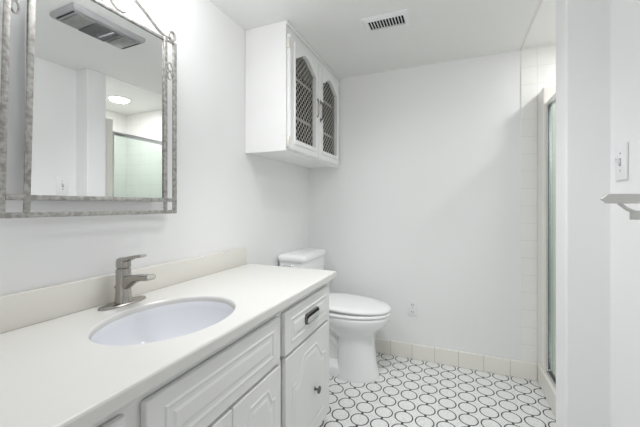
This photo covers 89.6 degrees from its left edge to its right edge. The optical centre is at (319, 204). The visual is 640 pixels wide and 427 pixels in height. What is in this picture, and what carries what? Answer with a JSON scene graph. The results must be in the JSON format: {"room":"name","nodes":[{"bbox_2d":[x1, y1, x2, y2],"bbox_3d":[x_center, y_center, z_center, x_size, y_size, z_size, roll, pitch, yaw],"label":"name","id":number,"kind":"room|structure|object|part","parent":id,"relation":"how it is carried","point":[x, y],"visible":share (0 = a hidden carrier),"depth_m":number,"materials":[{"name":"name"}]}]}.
{"room":"bathroom","nodes":[
{"label":"bathroom","id":0,"kind":"room"},
{"bbox_2d":[0,0,308,295],"bbox_3d":[-0.789,0.058,1.135,0.100,2.135,3.590,0,0,23],"label":"wall","id":1,"kind":"structure","parent":0,"point":[229,198],"depth_m":1.47,"materials":[{"name":"paint"}]},
{"bbox_2d":[0,0,176,218],"bbox_3d":[-0.724,-0.414,1.079,0.058,0.898,0.561,0,0,23],"label":"wall mirror","id":2,"kind":"object","parent":1,"relation":"attached to","point":[96,77],"visible":1,"depth_m":1.02,"materials":[{"name":"white mirror"}]},
{"bbox_2d":[0,247,245,333],"bbox_3d":[-0.741,0.289,1.094,0.018,0.096,1.630,0,0,23],"label":"backsplash","id":3,"kind":"structure","parent":1,"relation":"attached to","point":[30,307],"depth_m":1.05,"materials":[{"name":"beige stone"}]},
{"bbox_2d":[245,20,339,168],"bbox_3d":[-0.120,-0.654,2.209,0.307,0.710,0.885,0,0,23],"label":"upper cabinet","id":4,"kind":"object","parent":1,"relation":"attached to","point":[292,94],"visible":1,"depth_m":1.84,"materials":[{"name":"paint"}]},
{"bbox_3d":[-0.092,-0.625,1.950,0.027,0.632,0.398,0,0,23],"label":"door","id":5,"kind":"part","parent":4,"relation":"part of","materials":[{"name":"paint"}]},
{"bbox_3d":[-0.026,-0.654,2.170,0.020,0.710,0.885,0,0,23],"label":"frame","id":6,"kind":"part","parent":4,"relation":"part of","materials":[{"name":"paint"}]},
{"bbox_2d":[296,120,330,141],"bbox_3d":[-0.148,-0.522,2.221,0.226,0.014,0.843,0,0,23],"label":"shelf","id":7,"kind":"object","parent":4,"relation":"attached to","point":[296,120],"depth_m":2.32,"materials":[{"name":"white wood"}]},
{"bbox_2d":[296,81,331,113],"bbox_3d":[-0.148,-0.754,2.221,0.226,0.014,0.843,0,0,23],"label":"shelf","id":8,"kind":"object","parent":4,"relation":"attached to","point":[299,82],"depth_m":2.30,"materials":[{"name":"white wood"}]},
{"bbox_3d":[0.013,-0.630,2.160,0.024,0.148,0.018,0,0,23],"label":"pull handle","id":9,"kind":"part","parent":4,"relation":"part of","materials":[{"name":"grey metal"}]},
{"bbox_3d":[0.064,-0.625,2.325,0.027,0.632,0.394,0,0,23],"label":"door","id":10,"kind":"part","parent":4,"relation":"part of","materials":[{"name":"paint"}]},
{"bbox_2d":[209,0,555,78],"bbox_3d":[0.388,-1.058,0.646,2.650,0.103,3.590,0,0,23],"label":"ceiling","id":11,"kind":"structure","parent":0,"point":[439,31],"depth_m":1.83,"materials":[{"name":"paint"}]},
{"bbox_2d":[361,9,410,33],"bbox_3d":[0.368,-1.005,1.777,0.247,0.009,0.160,0,0,23],"label":"ceiling vent","id":12,"kind":"object","parent":11,"relation":"in","point":[397,19],"visible":1,"depth_m":1.77,"materials":[{"name":"white plastic"}]},
{"bbox_2d":[309,50,520,360],"bbox_3d":[0.628,0.058,2.436,1.518,2.135,0.100,0,0,23],"label":"wall","id":13,"kind":"structure","parent":0,"point":[422,202],"depth_m":2.31,"materials":[{"name":"paint"}]},
{"bbox_2d":[408,299,416,316],"bbox_3d":[0.676,0.754,2.356,0.070,0.118,0.009,0,0,23],"label":"wall outlet","id":14,"kind":"object","parent":13,"relation":"attached to","point":[412,304],"visible":1,"depth_m":2.35,"materials":[{"name":"white plastic"}]},
{"bbox_2d":[375,338,536,380],"bbox_3d":[0.647,1.070,2.367,1.605,0.110,0.012,0,0,23],"label":"baseboard","id":15,"kind":"structure","parent":13,"relation":"attached to","point":[496,365],"depth_m":2.23,"materials":[{"name":"beige tile"}]},
{"bbox_2d":[319,353,555,426],"bbox_3d":[0.388,1.175,0.645,2.650,0.100,3.590,0,0,23],"label":"floor","id":16,"kind":"structure","parent":0,"point":[407,392],"depth_m":1.86,"materials":[{"name":"tile"}]},
{"bbox_2d":[90,280,330,426],"bbox_3d":[-0.481,0.746,0.994,0.570,0.758,1.615,0,0,23],"label":"vanity cabinet","id":17,"kind":"object","parent":16,"relation":"on","point":[275,373],"visible":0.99,"depth_m":1.02,"materials":[{"name":"paint"}]},
{"bbox_3d":[-0.458,0.478,0.406,0.021,0.160,0.451,0,0,23],"label":"drawer","id":18,"kind":"part","parent":17,"relation":"part of","materials":[{"name":"paint"}]},
{"bbox_2d":[0,247,335,426],"bbox_3d":[-0.490,0.304,0.998,0.556,0.126,1.647,0,0,23],"label":"countertop","id":19,"kind":"structure","parent":17,"relation":"on","point":[52,374],"depth_m":0.85,"materials":[{"name":"stone"}]},
{"bbox_2d":[98,254,155,310],"bbox_3d":[-0.646,0.250,1.069,0.152,0.175,0.175,0,0,-40],"label":"faucet","id":20,"kind":"object","parent":19,"relation":"on","point":[124,280],"visible":1,"depth_m":1.08,"materials":[{"name":"silver metal"}]},
{"bbox_3d":[-0.671,0.333,1.099,0.054,0.010,0.168,0,0,23],"label":"plate","id":21,"kind":"part","parent":20,"relation":"part of","materials":[{"name":"silver metal"}]},
{"bbox_3d":[-0.636,0.187,1.085,0.120,0.049,0.042,0,0,23],"label":"lever handle","id":22,"kind":"part","parent":20,"relation":"part of","materials":[{"name":"silver metal"}]},
{"bbox_3d":[-0.607,0.259,1.073,0.133,0.065,0.037,0,0,23],"label":"spout","id":23,"kind":"part","parent":20,"relation":"part of","materials":[{"name":"silver metal"}]},
{"bbox_3d":[-0.304,0.794,0.775,0.021,0.451,0.272,0,0,23],"label":"door","id":24,"kind":"part","parent":17,"relation":"part of","materials":[{"name":"paint"}]},
{"bbox_3d":[-0.199,0.794,1.028,0.021,0.451,0.268,0,0,23],"label":"door","id":25,"kind":"part","parent":17,"relation":"part of","materials":[{"name":"paint"}]},
{"bbox_3d":[-0.048,0.478,1.391,0.021,0.160,0.452,0,0,23],"label":"drawer","id":26,"kind":"part","parent":17,"relation":"part of","materials":[{"name":"paint"}]},
{"bbox_3d":[-0.047,0.794,1.393,0.021,0.451,0.448,0,0,23],"label":"door","id":27,"kind":"part","parent":17,"relation":"part of","materials":[{"name":"paint"}]},
{"bbox_3d":[-0.010,0.812,1.418,0.026,0.033,0.033,0,0,23],"label":"knob","id":28,"kind":"part","parent":17,"relation":"part of","materials":[{"name":"grey metal"}]},
{"bbox_2d":[278,248,390,382],"bbox_3d":[0.119,0.729,2.220,0.733,0.793,0.415,0,0,23],"label":"toilet","id":29,"kind":"object","parent":16,"relation":"on","point":[354,320],"visible":0.6,"depth_m":2.07,"materials":[{"name":"ceramic"}]},
{"bbox_3d":[-0.123,0.551,2.326,0.196,0.339,0.384,0,0,23],"label":"tank","id":30,"kind":"part","parent":29,"relation":"part of","materials":[{"name":"ceramic"}]},
{"bbox_3d":[-0.120,0.356,2.325,0.212,0.049,0.406,0,0,23],"label":"tank lid","id":31,"kind":"part","parent":29,"relation":"part of","materials":[{"name":"ceramic"}]},
{"bbox_3d":[0.227,0.702,2.180,0.503,0.018,0.376,0,0,23],"label":"seat","id":32,"kind":"part","parent":29,"relation":"part of","materials":[{"name":"plastic"}]},
{"bbox_3d":[0.220,0.667,2.183,0.515,0.045,0.376,0,0,23],"label":"lid","id":33,"kind":"part","parent":29,"relation":"part of","materials":[{"name":"plastic"}]},
{"bbox_2d":[538,362,555,417],"bbox_3d":[1.279,1.061,1.658,0.106,0.128,0.812,0,0,23],"label":"shower curb","id":34,"kind":"object","parent":16,"relation":"on","point":[544,381],"visible":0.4,"depth_m":1.83,"materials":[{"name":"beige tile"}]},
{"bbox_2d":[521,44,555,380],"bbox_3d":[1.804,0.058,1.943,1.032,2.135,0.106,0,0,23],"label":"tiled wall","id":35,"kind":"structure","parent":0,"point":[538,64],"depth_m":2.07,"materials":[{"name":"beige tile"}]},
{"bbox_2d":[556,0,609,426],"bbox_3d":[1.437,0.058,1.078,1.045,2.135,0.137,0,0,23],"label":"wall partition","id":36,"kind":"structure","parent":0,"point":[582,26],"depth_m":1.20,"materials":[{"name":"paint"}]},
{"bbox_2d":[537,86,555,373],"bbox_3d":[1.275,0.146,1.663,0.094,1.702,0.818,0,0,23],"label":"jamb","id":37,"kind":"object","parent":36,"relation":"attached to","point":[546,93],"visible":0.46,"depth_m":1.92,"materials":[{"name":"white paint"}]},
{"bbox_2d":[547,93,555,388],"bbox_3d":[1.252,0.193,1.657,0.024,1.606,0.548,0,0,23],"label":"shower door","id":38,"kind":"structure","parent":36,"relation":"attached to","point":[552,100],"depth_m":1.89,"materials":[{"name":"silver metal"}]},
{"bbox_3d":[1.252,-0.595,1.657,0.024,0.030,0.508,0,0,23],"label":"rail","id":39,"kind":"part","parent":38,"relation":"part of","materials":[{"name":"silver metal"}]},
{"bbox_2d":[610,0,639,426],"bbox_3d":[0.611,0.058,-0.022,0.100,2.135,2.529,0,0,23],"label":"wall","id":40,"kind":"structure","parent":0,"point":[624,14],"depth_m":1.07,"materials":[{"name":"paint"}]},
{"bbox_2d":[600,194,639,219],"bbox_3d":[0.806,0.003,0.802,0.172,0.088,0.044,0,0,23],"label":"towel bar","id":41,"kind":"object","parent":40,"relation":"attached to","point":[619,199],"visible":1,"depth_m":0.81,"materials":[{"name":"silver metal"}]},
{"bbox_2d":[614,142,627,180],"bbox_3d":[1.004,-0.144,1.083,0.022,0.122,0.080,0,0,23],"label":"light switch","id":42,"kind":"object","parent":40,"relation":"attached to","point":[621,151],"visible":1,"depth_m":1.07,"materials":[{"name":"white plastic"}]}
]}

